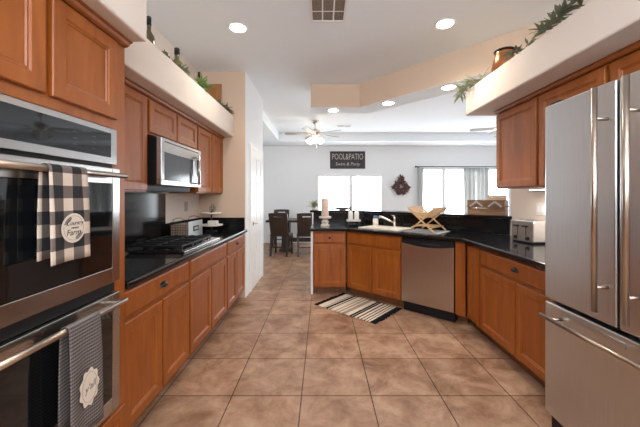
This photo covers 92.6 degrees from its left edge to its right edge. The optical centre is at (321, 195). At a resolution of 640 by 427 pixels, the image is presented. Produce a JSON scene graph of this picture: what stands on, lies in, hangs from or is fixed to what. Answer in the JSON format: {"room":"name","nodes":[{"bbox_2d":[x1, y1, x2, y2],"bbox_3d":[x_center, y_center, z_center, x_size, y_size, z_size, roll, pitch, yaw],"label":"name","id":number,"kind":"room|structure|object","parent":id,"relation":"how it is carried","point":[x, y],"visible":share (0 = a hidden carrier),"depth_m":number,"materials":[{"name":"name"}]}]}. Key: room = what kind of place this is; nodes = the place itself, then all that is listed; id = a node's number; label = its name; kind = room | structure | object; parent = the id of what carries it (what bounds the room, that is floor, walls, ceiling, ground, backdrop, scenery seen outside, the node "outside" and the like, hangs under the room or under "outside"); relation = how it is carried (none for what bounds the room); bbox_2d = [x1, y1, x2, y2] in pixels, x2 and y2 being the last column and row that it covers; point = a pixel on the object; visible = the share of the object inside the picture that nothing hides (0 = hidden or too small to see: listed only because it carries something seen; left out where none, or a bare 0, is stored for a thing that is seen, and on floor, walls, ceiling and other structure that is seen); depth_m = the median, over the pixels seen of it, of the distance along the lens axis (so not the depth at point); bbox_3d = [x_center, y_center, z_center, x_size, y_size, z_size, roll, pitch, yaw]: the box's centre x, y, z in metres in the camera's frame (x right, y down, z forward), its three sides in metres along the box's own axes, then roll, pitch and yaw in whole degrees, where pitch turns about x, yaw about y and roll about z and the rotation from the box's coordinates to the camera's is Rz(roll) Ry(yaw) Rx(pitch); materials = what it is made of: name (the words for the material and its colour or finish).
{"room":"kitchen","nodes":[
{"label":"kitchen","id":0,"kind":"room"},
{"bbox_2d":[82,0,232,136],"bbox_3d":[-1.260,-0.946,1.825,0.739,0.328,4.449,0,0,0],"label":"soffit","id":1,"kind":"structure","parent":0,"point":[146,65],"depth_m":2.16,"materials":[{"name":"beige paint"}]},
{"bbox_2d":[147,16,154,44],"bbox_3d":[-1.370,-1.240,2.420,0.090,0.360,0.090,0,0,0],"label":"glass bottle","id":2,"kind":"object","parent":1,"relation":"on","point":[150,36],"visible":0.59,"depth_m":2.40,"materials":[{"name":"brown"}]},
{"bbox_2d":[161,49,169,58],"bbox_3d":[-1.250,-1.111,2.420,0.086,0.101,0.086,0,0,0],"label":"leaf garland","id":3,"kind":"object","parent":1,"relation":"on","point":[164,51],"visible":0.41,"depth_m":2.40,"materials":[{"name":"green plant"}]},
{"bbox_2d":[174,47,182,64],"bbox_3d":[-1.370,-1.228,2.887,0.124,0.335,0.124,0,0,0],"label":"glass bottle","id":4,"kind":"object","parent":1,"relation":"on","point":[176,50],"visible":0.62,"depth_m":2.87,"materials":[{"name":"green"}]},
{"bbox_2d":[171,58,189,75],"bbox_3d":[-1.231,-1.119,2.675,0.143,0.068,0.300,0,0,0],"label":"leaf garland","id":5,"kind":"object","parent":1,"relation":"on","point":[180,66],"visible":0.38,"depth_m":2.63,"materials":[{"name":"green plant"}]},
{"bbox_2d":[194,73,214,92],"bbox_3d":[-1.180,-1.119,3.048,0.196,0.175,0.256,0,0,0],"label":"leaf garland","id":6,"kind":"object","parent":1,"relation":"on","point":[202,83],"visible":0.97,"depth_m":3.03,"materials":[{"name":"green plant"}]},
{"bbox_2d":[216,99,234,113],"bbox_3d":[-1.213,-1.109,3.729,0.193,0.089,0.623,0,0,0],"label":"leaf garland","id":7,"kind":"object","parent":1,"relation":"on","point":[226,107],"visible":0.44,"depth_m":3.78,"materials":[{"name":"green plant"}]},
{"bbox_2d":[125,23,198,222],"bbox_3d":[-1.690,-0.150,1.425,0.120,3.000,5.250,0,0,0],"label":"wall","id":8,"kind":"structure","parent":0,"point":[175,202],"depth_m":3.45,"materials":[{"name":"beige paint"}]},
{"bbox_2d":[125,77,151,191],"bbox_3d":[-1.446,-0.405,1.950,0.327,0.749,0.700,0,0,0],"label":"upper cabinet","id":9,"kind":"object","parent":8,"relation":"attached to","point":[135,94],"visible":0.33,"depth_m":2.15,"materials":[{"name":"brown wood"}]},
{"bbox_2d":[125,193,165,248],"bbox_3d":[-1.617,0.205,2.348,0.021,0.462,1.584,0,0,0],"label":"backsplash","id":10,"kind":"structure","parent":8,"relation":"attached to","point":[145,213],"depth_m":2.77,"materials":[{"name":"black stone"}]},
{"bbox_2d":[146,93,199,149],"bbox_3d":[-1.446,-0.627,2.756,0.327,0.304,0.905,0,0,0],"label":"upper cabinet","id":11,"kind":"object","parent":8,"relation":"attached to","point":[164,120],"visible":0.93,"depth_m":2.63,"materials":[{"name":"brown wood"}]},
{"bbox_2d":[146,137,200,191],"bbox_3d":[-1.399,-0.244,2.705,0.450,0.412,0.760,0,0,0],"label":"microwave","id":12,"kind":"object","parent":11,"relation":"attached to","point":[172,166],"visible":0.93,"depth_m":2.52,"materials":[{"name":"silver metal"}]},
{"bbox_2d":[166,218,199,234],"bbox_3d":[-1.617,0.360,3.583,0.021,0.150,0.882,0,0,0],"label":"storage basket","id":13,"kind":"structure","parent":8,"relation":"attached to","point":[168,225],"depth_m":3.24,"materials":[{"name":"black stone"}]},
{"bbox_2d":[169,122,224,193],"bbox_3d":[-1.446,-0.405,3.628,0.327,0.749,0.830,0,0,0],"label":"upper cabinet","id":14,"kind":"object","parent":8,"relation":"attached to","point":[209,142],"visible":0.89,"depth_m":3.58,"materials":[{"name":"brown wood"}]},
{"bbox_2d":[199,71,262,297],"bbox_3d":[-1.472,-0.150,4.635,0.916,3.000,1.170,0,0,0],"label":"wall","id":15,"kind":"structure","parent":0,"point":[231,202],"depth_m":4.05,"materials":[{"name":"beige paint"}]},
{"bbox_2d":[205,84,221,102],"bbox_3d":[-1.430,-1.270,4.016,0.210,0.420,0.063,0,0,0],"label":"cutting board","id":16,"kind":"object","parent":15,"relation":"on","point":[215,92],"visible":0.3,"depth_m":4.02,"materials":[{"name":"brown wood"}]},
{"bbox_2d":[200,218,244,228],"bbox_3d":[-1.325,0.360,4.037,0.605,0.150,0.021,0,0,0],"label":"backsplash","id":17,"kind":"structure","parent":15,"relation":"attached to","point":[228,223],"depth_m":4.03,"materials":[{"name":"black stone"}]},
{"bbox_2d":[250,143,262,291],"bbox_3d":[-0.984,0.299,4.740,0.059,2.099,0.900,0,0,0],"label":"door","id":18,"kind":"structure","parent":15,"relation":"in","point":[256,155],"depth_m":4.66,"materials":[{"name":"white wood"}]},
{"bbox_2d":[263,111,278,140],"bbox_3d":[-2.315,-1.544,6.612,2.370,0.209,2.774,0,0,0],"label":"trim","id":19,"kind":"structure","parent":15,"relation":"attached to","point":[270,133],"depth_m":6.98,"materials":[{"name":"white paint"}]},
{"bbox_2d":[131,243,551,426],"bbox_3d":[1.300,1.375,3.900,9.800,0.050,10.200,0,0,0],"label":"floor","id":20,"kind":"structure","parent":0,"point":[276,357],"depth_m":2.35,"materials":[{"name":"tile"}]},
{"bbox_2d":[0,0,132,426],"bbox_3d":[-1.279,0.285,1.114,0.642,2.128,0.868,0,0,0],"label":"tall cabinet","id":21,"kind":"object","parent":20,"relation":"on","point":[62,56],"visible":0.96,"depth_m":1.21,"materials":[{"name":"brown wood"}]},
{"bbox_2d":[0,93,127,426],"bbox_3d":[-1.215,0.339,1.092,0.630,1.307,0.720,0,0,0],"label":"double oven","id":22,"kind":"object","parent":21,"relation":"in","point":[38,299],"visible":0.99,"depth_m":1.05,"materials":[{"name":"silver metal"}]},
{"bbox_2d":[37,163,89,266],"bbox_3d":[-0.905,0.061,1.085,0.054,0.341,0.174,0,0,0],"label":"dish towel","id":23,"kind":"object","parent":22,"relation":"hanging from","point":[63,209],"visible":1,"depth_m":1.05,"materials":[{"name":"fabric"}]},
{"bbox_2d":[58,311,102,426],"bbox_3d":[-0.905,0.680,1.160,0.054,0.430,0.164,0,0,0],"label":"dish towel","id":24,"kind":"object","parent":22,"relation":"hanging from","point":[80,369],"visible":1,"depth_m":1.13,"materials":[{"name":"grey fabric"}]},
{"bbox_2d":[125,261,188,426],"bbox_3d":[-1.298,0.913,1.962,0.604,0.871,0.800,0,0,0],"label":"base cabinet","id":25,"kind":"object","parent":20,"relation":"on","point":[157,307],"visible":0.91,"depth_m":1.87,"materials":[{"name":"brown wood"}]},
{"bbox_2d":[125,193,246,288],"bbox_3d":[-1.306,0.225,2.800,0.642,0.502,2.494,0,0,0],"label":"countertop","id":26,"kind":"structure","parent":25,"relation":"on","point":[145,213],"depth_m":2.66,"materials":[{"name":"black stone"}]},
{"bbox_2d":[125,235,219,252],"bbox_3d":[-1.295,0.410,2.730,0.500,0.050,0.800,0,0,0],"label":"cooktop","id":27,"kind":"object","parent":26,"relation":"in","point":[168,243],"visible":0.98,"depth_m":2.49,"materials":[{"name":"metal"}]},
{"bbox_2d":[170,215,201,234],"bbox_3d":[-1.464,0.329,3.320,0.197,0.212,0.390,0,0,0],"label":"storage basket","id":28,"kind":"object","parent":26,"relation":"on","point":[192,227],"visible":0.78,"depth_m":3.16,"materials":[{"name":"beige wicker"}]},
{"bbox_2d":[201,212,222,231],"bbox_3d":[-1.360,0.310,3.760,0.270,0.250,0.270,0,0,0],"label":"tiered tray","id":29,"kind":"object","parent":26,"relation":"on","point":[219,224],"visible":0.87,"depth_m":3.73,"materials":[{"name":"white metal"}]},
{"bbox_2d":[201,212,221,213],"bbox_3d":[-1.360,0.210,3.760,0.240,0.020,0.240,0,0,0],"label":"tray","id":30,"kind":"object","parent":29,"relation":"on","point":[201,212],"depth_m":3.72,"materials":[{"name":"beige ceramic"}]},
{"bbox_2d":[202,223,222,226],"bbox_3d":[-1.360,0.357,3.760,0.270,0.020,0.270,0,0,0],"label":"tray","id":31,"kind":"object","parent":29,"relation":"on","point":[204,225],"depth_m":3.64,"materials":[{"name":"beige ceramic"}]},
{"bbox_2d":[208,220,218,225],"bbox_3d":[-1.315,0.327,3.692,0.120,0.062,0.085,0,0,0],"label":"butter dish","id":32,"kind":"object","parent":29,"relation":"on","point":[210,222],"visible":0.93,"depth_m":3.65,"materials":[{"name":"beige ceramic"}]},
{"bbox_2d":[178,242,226,369],"bbox_3d":[-1.310,0.913,2.829,0.580,0.871,0.925,0,0,0],"label":"base cabinet","id":33,"kind":"object","parent":20,"relation":"on","point":[207,280],"visible":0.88,"depth_m":2.72,"materials":[{"name":"brown wood"}]},
{"bbox_2d":[219,234,244,319],"bbox_3d":[-1.298,0.913,3.670,0.604,0.871,0.750,0,0,0],"label":"base cabinet","id":34,"kind":"object","parent":20,"relation":"on","point":[235,256],"visible":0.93,"depth_m":3.60,"materials":[{"name":"brown wood"}]},
{"bbox_2d":[268,213,292,256],"bbox_3d":[-0.939,0.863,6.989,0.440,0.979,0.563,0,0,8],"label":"dining chair","id":35,"kind":"object","parent":20,"relation":"on","point":[278,226],"visible":1,"depth_m":6.79,"materials":[{"name":"brown wood"}]},
{"bbox_2d":[272,209,288,246],"bbox_3d":[-1.123,0.863,8.342,0.440,0.979,0.563,0,0,-3],"label":"dining chair","id":36,"kind":"object","parent":20,"relation":"on","point":[276,210],"visible":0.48,"depth_m":8.57,"materials":[{"name":"brown wood"}]},
{"bbox_2d":[266,218,310,251],"bbox_3d":[-0.450,0.967,7.720,1.800,0.764,0.840,0,0,0],"label":"dining table","id":37,"kind":"object","parent":20,"relation":"on","point":[290,220],"visible":0.29,"depth_m":7.56,"materials":[{"name":"brown wood"}]},
{"bbox_2d":[297,213,311,256],"bbox_3d":[-0.356,0.863,6.958,0.440,0.979,0.563,0,0,-4],"label":"dining chair","id":38,"kind":"object","parent":20,"relation":"on","point":[304,224],"visible":0.62,"depth_m":6.74,"materials":[{"name":"brown wood"}]},
{"bbox_2d":[313,231,345,292],"bbox_3d":[0.103,0.913,4.441,0.450,0.871,0.617,0,0,0],"label":"base cabinet","id":39,"kind":"object","parent":20,"relation":"on","point":[329,247],"visible":0.98,"depth_m":4.17,"materials":[{"name":"brown wood"}]},
{"bbox_2d":[315,293,402,323],"bbox_3d":[0.431,1.345,3.727,0.914,0.009,0.609,0,0,41],"label":"kitchen rug","id":40,"kind":"object","parent":20,"relation":"on","point":[364,309],"visible":1,"depth_m":3.68,"materials":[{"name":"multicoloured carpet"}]},
{"bbox_2d":[347,231,403,306],"bbox_3d":[0.826,0.913,4.109,0.812,0.871,0.580,0,0,41],"label":"base cabinet","id":41,"kind":"object","parent":20,"relation":"on","point":[374,261],"visible":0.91,"depth_m":3.87,"materials":[{"name":"brown wood"}]},
{"bbox_2d":[310,212,544,268],"bbox_3d":[1.201,0.367,3.448,1.471,0.217,3.740,0,0,-34],"label":"countertop","id":42,"kind":"structure","parent":41,"relation":"on","point":[533,254],"depth_m":3.59,"materials":[{"name":"black stone"}]},
{"bbox_2d":[319,216,330,226],"bbox_3d":[0.045,0.364,4.420,0.176,0.143,0.175,0,0,0],"label":"candle holder","id":43,"kind":"object","parent":42,"relation":"on","point":[324,221],"visible":0.97,"depth_m":4.37,"materials":[{"name":"white ceramic"}]},
{"bbox_2d":[322,197,328,215],"bbox_3d":[0.045,0.153,4.420,0.104,0.278,0.104,0,0,0],"label":"pillar candle","id":44,"kind":"object","parent":43,"relation":"on","point":[325,201],"visible":0.92,"depth_m":4.37,"materials":[{"name":"beige wax"}]},
{"bbox_2d":[346,219,360,224],"bbox_3d":[0.475,0.395,4.600,0.210,0.082,0.100,0,0,0],"label":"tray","id":45,"kind":"object","parent":42,"relation":"on","point":[347,220],"visible":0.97,"depth_m":4.55,"materials":[{"name":"white ceramic"}]},
{"bbox_2d":[348,207,352,219],"bbox_3d":[0.430,0.258,4.600,0.072,0.190,0.072,0,0,-32],"label":"soap bottle","id":46,"kind":"object","parent":45,"relation":"on","point":[350,213],"visible":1,"depth_m":4.57,"materials":[{"name":"white plastic"}]},
{"bbox_2d":[354,207,358,219],"bbox_3d":[0.520,0.258,4.600,0.072,0.190,0.072,0,0,-32],"label":"soap bottle","id":47,"kind":"object","parent":45,"relation":"on","point":[356,213],"visible":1,"depth_m":4.57,"materials":[{"name":"white plastic"}]},
{"bbox_2d":[358,225,413,230],"bbox_3d":[0.860,0.450,4.126,0.610,0.052,0.420,0,0,41],"label":"sink","id":48,"kind":"object","parent":42,"relation":"in","point":[379,227],"visible":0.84,"depth_m":4.15,"materials":[{"name":"beige ceramic"}]},
{"bbox_2d":[373,216,377,224],"bbox_3d":[0.777,0.355,4.432,0.079,0.138,0.079,0,0,0],"label":"dish soap bottle","id":49,"kind":"object","parent":48,"relation":"on","point":[375,218],"visible":0.98,"depth_m":4.40,"materials":[{"name":"beige plastic"}]},
{"bbox_2d":[368,226,401,229],"bbox_3d":[0.843,0.456,4.107,0.544,0.040,0.304,0,0,41],"label":"basin","id":50,"kind":"object","parent":48,"relation":"in","point":[376,227],"depth_m":4.24,"materials":[{"name":"beige ceramic"}]},
{"bbox_2d":[378,215,396,226],"bbox_3d":[0.914,0.345,4.276,0.259,0.157,0.073,0,0,21],"label":"faucet","id":51,"kind":"object","parent":42,"relation":"on","point":[380,216],"visible":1,"depth_m":4.24,"materials":[{"name":"silver metal"}]},
{"bbox_2d":[403,229,449,234],"bbox_3d":[1.278,0.431,3.724,0.420,0.008,0.400,0,0,41],"label":"drying mat","id":52,"kind":"object","parent":42,"relation":"on","point":[424,231],"visible":0.95,"depth_m":3.68,"materials":[{"name":"grey fabric"}]},
{"bbox_2d":[408,206,446,232],"bbox_3d":[1.286,0.278,3.717,0.321,0.292,0.430,0,0,41],"label":"dish rack","id":53,"kind":"object","parent":52,"relation":"on","point":[435,212],"visible":1,"depth_m":3.67,"materials":[{"name":"brown wood"}]},
{"bbox_2d":[512,219,544,243],"bbox_3d":[1.956,0.332,2.879,0.228,0.206,0.245,0,0,-10],"label":"toaster","id":54,"kind":"object","parent":42,"relation":"on","point":[524,231],"visible":0.92,"depth_m":2.79,"materials":[{"name":"white metal"}]},
{"bbox_2d":[402,237,455,321],"bbox_3d":[1.352,0.915,3.627,0.594,0.866,0.570,0,0,41],"label":"dishwasher","id":55,"kind":"object","parent":20,"relation":"on","point":[428,265],"visible":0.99,"depth_m":3.40,"materials":[{"name":"silver metal"}]},
{"bbox_2d":[455,242,468,323],"bbox_3d":[1.605,0.913,3.376,0.100,0.871,0.488,0,0,41],"label":"cabinet filler","id":56,"kind":"object","parent":20,"relation":"on","point":[460,247],"visible":0.57,"depth_m":3.19,"materials":[{"name":"brown wood"}]},
{"bbox_2d":[467,244,488,338],"bbox_3d":[1.775,0.913,2.995,0.600,0.871,0.245,0,0,0],"label":"base cabinet","id":57,"kind":"object","parent":20,"relation":"on","point":[473,252],"visible":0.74,"depth_m":2.99,"materials":[{"name":"brown wood"}]},
{"bbox_2d":[480,248,554,386],"bbox_3d":[1.763,0.913,2.336,0.624,0.871,1.070,0,0,0],"label":"base cabinet","id":58,"kind":"object","parent":20,"relation":"on","point":[512,291],"visible":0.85,"depth_m":2.35,"materials":[{"name":"brown wood"}]},
{"bbox_2d":[538,70,639,426],"bbox_3d":[1.647,0.407,1.319,0.866,1.879,0.905,0,0,0],"label":"refrigerator","id":59,"kind":"object","parent":20,"relation":"on","point":[592,136],"visible":1,"depth_m":1.43,"materials":[{"name":"metal"}]},
{"bbox_2d":[147,0,569,132],"bbox_3d":[1.300,-1.690,3.900,9.800,0.080,10.200,0,0,0],"label":"ceiling","id":60,"kind":"structure","parent":0,"point":[282,52],"depth_m":3.29,"materials":[{"name":"white paint"}]},
{"bbox_2d":[227,22,247,33],"bbox_3d":[-0.825,-1.645,3.000,0.202,0.007,0.202,0,0,0],"label":"recessed light","id":61,"kind":"object","parent":60,"relation":"in","point":[235,27],"visible":1,"depth_m":2.99,"materials":[{"name":"white glass"}]},
{"bbox_2d":[285,120,339,146],"bbox_3d":[-0.201,-1.358,6.700,1.218,0.582,1.280,0,0,0],"label":"ceiling fan","id":62,"kind":"object","parent":60,"relation":"hanging from","point":[314,133],"visible":1,"depth_m":6.66,"materials":[{"name":"silver metal"}]},
{"bbox_2d":[309,0,347,22],"bbox_3d":[0.055,-1.645,2.636,0.324,0.009,0.512,0,0,0],"label":"ceiling vent","id":63,"kind":"object","parent":60,"relation":"in","point":[323,11],"visible":1,"depth_m":2.72,"materials":[{"name":"white metal"}]},
{"bbox_2d":[311,22,545,113],"bbox_3d":[1.116,-1.477,4.067,2.995,0.344,0.796,0,0,36],"label":"beam","id":64,"kind":"structure","parent":60,"relation":"attached to","point":[422,81],"depth_m":3.87,"materials":[{"name":"beige paint"}]},
{"bbox_2d":[327,109,339,112],"bbox_3d":[0.170,-1.300,4.660,0.202,0.007,0.202,0,0,0],"label":"recessed light","id":65,"kind":"object","parent":64,"relation":"attached to","point":[328,110],"visible":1,"depth_m":4.65,"materials":[{"name":"white"}]},
{"bbox_2d":[381,101,394,105],"bbox_3d":[0.930,-1.300,4.300,0.202,0.007,0.202,0,0,0],"label":"recessed light","id":66,"kind":"object","parent":64,"relation":"attached to","point":[386,103],"visible":1,"depth_m":4.30,"materials":[{"name":"white"}]},
{"bbox_2d":[440,84,456,90],"bbox_3d":[1.520,-1.300,3.670,0.202,0.007,0.202,0,0,0],"label":"recessed light","id":67,"kind":"object","parent":64,"relation":"attached to","point":[450,86],"visible":0.91,"depth_m":3.66,"materials":[{"name":"white"}]},
{"bbox_2d":[434,18,456,29],"bbox_3d":[1.180,-1.645,2.930,0.202,0.007,0.202,0,0,0],"label":"recessed light","id":68,"kind":"object","parent":60,"relation":"in","point":[446,23],"visible":1,"depth_m":2.93,"materials":[{"name":"white glass"}]},
{"bbox_2d":[470,127,495,137],"bbox_3d":[3.693,-1.358,6.139,1.276,0.582,1.244,0,0,0],"label":"ceiling fan","id":69,"kind":"object","parent":60,"relation":"hanging from","point":[493,128],"visible":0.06,"depth_m":6.27,"materials":[{"name":"silver metal"}]},
{"bbox_2d":[263,146,510,238],"bbox_3d":[1.300,-0.150,8.900,9.800,3.000,0.200,0,0,0],"label":"wall","id":70,"kind":"structure","parent":0,"point":[289,172],"depth_m":8.80,"materials":[{"name":"white paint"}]},
{"bbox_2d":[263,239,310,242],"bbox_3d":[-0.450,1.300,8.790,6.100,0.099,0.019,0,0,0],"label":"baseboard","id":71,"kind":"structure","parent":70,"relation":"attached to","point":[264,240],"depth_m":8.78,"materials":[{"name":"white wood"}]},
{"bbox_2d":[330,151,364,168],"bbox_3d":[0.735,-1.035,8.784,1.010,0.500,0.027,0,0,0],"label":"wall sign","id":72,"kind":"object","parent":70,"relation":"attached to","point":[338,159],"visible":1,"depth_m":8.77,"materials":[{"name":"black wood"}]},
{"bbox_2d":[316,174,383,209],"bbox_3d":[0.805,0.035,8.780,1.930,1.330,0.039,0,0,0],"label":"window","id":73,"kind":"structure","parent":70,"relation":"in","point":[361,191],"depth_m":8.79,"materials":[{"name":"white glass"}]},
{"bbox_2d":[263,133,495,145],"bbox_3d":[1.300,-1.544,8.399,9.600,0.209,0.797,0,0,0],"label":"trim","id":74,"kind":"structure","parent":70,"relation":"attached to","point":[341,139],"depth_m":8.00,"materials":[{"name":"white paint"}]},
{"bbox_2d":[391,174,410,195],"bbox_3d":[2.262,-0.318,8.728,0.590,0.617,0.115,0,0,0],"label":"wreath","id":75,"kind":"object","parent":70,"relation":"attached to","point":[406,187],"visible":1,"depth_m":8.73,"materials":[{"name":"brown"}]},
{"bbox_2d":[415,166,495,167],"bbox_3d":[4.122,-0.834,8.735,2.955,0.058,0.126,0,0,0],"label":"curtain rod","id":76,"kind":"object","parent":70,"relation":"attached to","point":[415,166],"visible":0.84,"depth_m":8.69,"materials":[{"name":"grey metal"}]},
{"bbox_2d":[417,168,423,210],"bbox_3d":[2.802,0.259,8.698,0.182,2.122,0.074,0,0,0],"label":"curtain","id":77,"kind":"object","parent":76,"relation":"hanging from","point":[420,171],"visible":0.56,"depth_m":8.71,"materials":[{"name":"white fabric"}]},
{"bbox_2d":[463,168,475,212],"bbox_3d":[4.208,0.259,8.702,0.362,2.122,0.074,0,0,0],"label":"curtain","id":78,"kind":"object","parent":76,"relation":"hanging from","point":[469,173],"visible":0.46,"depth_m":8.70,"materials":[{"name":"white fabric"}]},
{"bbox_2d":[476,168,488,199],"bbox_3d":[4.568,0.259,8.702,0.362,2.122,0.074,0,0,0],"label":"curtain","id":79,"kind":"object","parent":76,"relation":"hanging from","point":[482,174],"visible":0.42,"depth_m":8.70,"materials":[{"name":"white fabric"}]},
{"bbox_2d":[423,168,509,214],"bbox_3d":[4.105,0.240,8.780,2.590,2.080,0.039,0,0,0],"label":"window","id":80,"kind":"structure","parent":70,"relation":"in","point":[442,187],"depth_m":8.79,"materials":[{"name":"white glass"}]},
{"bbox_2d":[311,212,510,293],"bbox_3d":[1.153,0.804,4.194,2.966,1.090,0.947,0,0,21],"label":"wall","id":81,"kind":"structure","parent":0,"point":[312,212],"depth_m":4.20,"materials":[{"name":"white paint"}]},
{"bbox_2d":[310,210,511,218],"bbox_3d":[1.196,0.241,4.313,3.151,0.032,0.719,0,0,32],"label":"bar","id":82,"kind":"object","parent":81,"relation":"on","point":[359,211],"visible":0.52,"depth_m":4.17,"materials":[{"name":"black stone"}]},
{"bbox_2d":[307,200,320,209],"bbox_3d":[-0.116,0.136,4.947,0.229,0.177,0.254,0,0,18],"label":"potted plant","id":83,"kind":"object","parent":82,"relation":"on","point":[314,204],"visible":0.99,"depth_m":4.90,"materials":[{"name":"green plant"}]},
{"bbox_2d":[329,207,349,209],"bbox_3d":[0.282,0.199,4.930,0.386,0.052,0.110,0,0,0],"label":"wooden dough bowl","id":84,"kind":"object","parent":82,"relation":"on","point":[338,208],"visible":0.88,"depth_m":4.92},
{"bbox_2d":[467,200,509,215],"bbox_3d":[1.999,0.137,3.693,0.451,0.175,0.203,0,0,41],"label":"wooden crate","id":85,"kind":"object","parent":82,"relation":"on","point":[475,207],"visible":0.98,"depth_m":3.60,"materials":[{"name":"brown wood"}]},
{"bbox_2d":[487,195,507,208],"bbox_3d":[2.152,0.107,3.750,0.210,0.235,0.075,0,0,41],"label":"box","id":86,"kind":"object","parent":82,"relation":"on","point":[490,197],"visible":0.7,"depth_m":3.71,"materials":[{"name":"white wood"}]},
{"bbox_2d":[313,212,509,234],"bbox_3d":[1.075,0.347,4.258,2.628,0.176,0.382,0,0,31],"label":"backsplash","id":87,"kind":"structure","parent":81,"relation":"attached to","point":[463,224],"depth_m":3.93,"materials":[{"name":"black stone"}]},
{"bbox_2d":[511,0,590,235],"bbox_3d":[2.165,-0.150,1.100,0.130,3.000,4.600,0,0,0],"label":"wall","id":88,"kind":"structure","parent":0,"point":[523,201],"depth_m":3.12,"materials":[{"name":"beige paint"}]},
{"bbox_2d":[493,92,544,188],"bbox_3d":[1.899,-0.455,2.754,0.382,0.769,0.592,0,0,0],"label":"upper cabinet","id":89,"kind":"object","parent":88,"relation":"attached to","point":[517,122],"visible":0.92,"depth_m":2.70,"materials":[{"name":"brown wood"}]},
{"bbox_2d":[527,188,544,189],"bbox_3d":[1.930,-0.060,2.510,0.080,0.017,0.620,0,0,0],"label":"light","id":90,"kind":"object","parent":89,"relation":"attached to","point":[527,188],"visible":0.36,"depth_m":2.70,"materials":[{"name":"white"}]},
{"bbox_2d":[536,203,544,215],"bbox_3d":[2.094,0.125,2.930,0.010,0.120,0.120,0,0,0],"label":"light switch","id":91,"kind":"object","parent":88,"relation":"attached to","point":[540,207],"visible":0.9,"depth_m":2.93,"materials":[{"name":"white plastic"}]},
{"bbox_2d":[535,58,610,186],"bbox_3d":[1.899,-0.455,2.156,0.382,0.769,0.600,0,0,0],"label":"upper cabinet","id":92,"kind":"object","parent":88,"relation":"attached to","point":[596,74],"visible":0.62,"depth_m":2.16,"materials":[{"name":"brown wood"}]},
{"bbox_2d":[604,40,639,81],"bbox_3d":[1.899,-0.695,1.302,0.382,0.289,1.100,0,0,0],"label":"upper cabinet","id":93,"kind":"object","parent":88,"relation":"attached to","point":[626,60],"visible":0.53,"depth_m":1.75,"materials":[{"name":"brown wood"}]},
{"bbox_2d":[466,0,639,115],"bbox_3d":[1.804,-0.972,1.210,0.589,0.260,4.020,0,0,0],"label":"soffit","id":94,"kind":"structure","parent":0,"point":[598,29],"depth_m":1.96,"materials":[{"name":"beige paint"}]},
{"bbox_2d":[453,68,488,102],"bbox_3d":[1.504,-1.120,3.120,0.279,0.277,0.536,0,0,-19],"label":"leaf garland","id":95,"kind":"object","parent":94,"relation":"on","point":[469,82],"visible":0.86,"depth_m":3.16,"materials":[{"name":"green plant"}]},
{"bbox_2d":[491,46,514,72],"bbox_3d":[1.610,-1.204,2.700,0.210,0.204,0.209,0,0,0],"label":"jug","id":96,"kind":"object","parent":94,"relation":"on","point":[498,61],"visible":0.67,"depth_m":2.65,"materials":[{"name":"brown ceramic"}]},
{"bbox_2d":[501,44,524,59],"bbox_3d":[1.536,-1.132,2.443,0.211,0.087,0.213,0,0,-41],"label":"leaf garland","id":97,"kind":"object","parent":94,"relation":"on","point":[510,53],"visible":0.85,"depth_m":2.44,"materials":[{"name":"green plant"}]},
{"bbox_2d":[525,38,535,46],"bbox_3d":[1.540,-1.136,2.247,0.075,0.043,0.116,0,0,36],"label":"leaf garland","id":98,"kind":"object","parent":94,"relation":"on","point":[526,40],"visible":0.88,"depth_m":2.25,"materials":[{"name":"green plant"}]},
{"bbox_2d":[528,0,583,39],"bbox_3d":[1.545,-1.182,1.787,0.214,0.181,0.784,0,0,0],"label":"leaf garland","id":99,"kind":"object","parent":94,"relation":"on","point":[561,11],"visible":0.98,"depth_m":1.98,"materials":[{"name":"green plant"}]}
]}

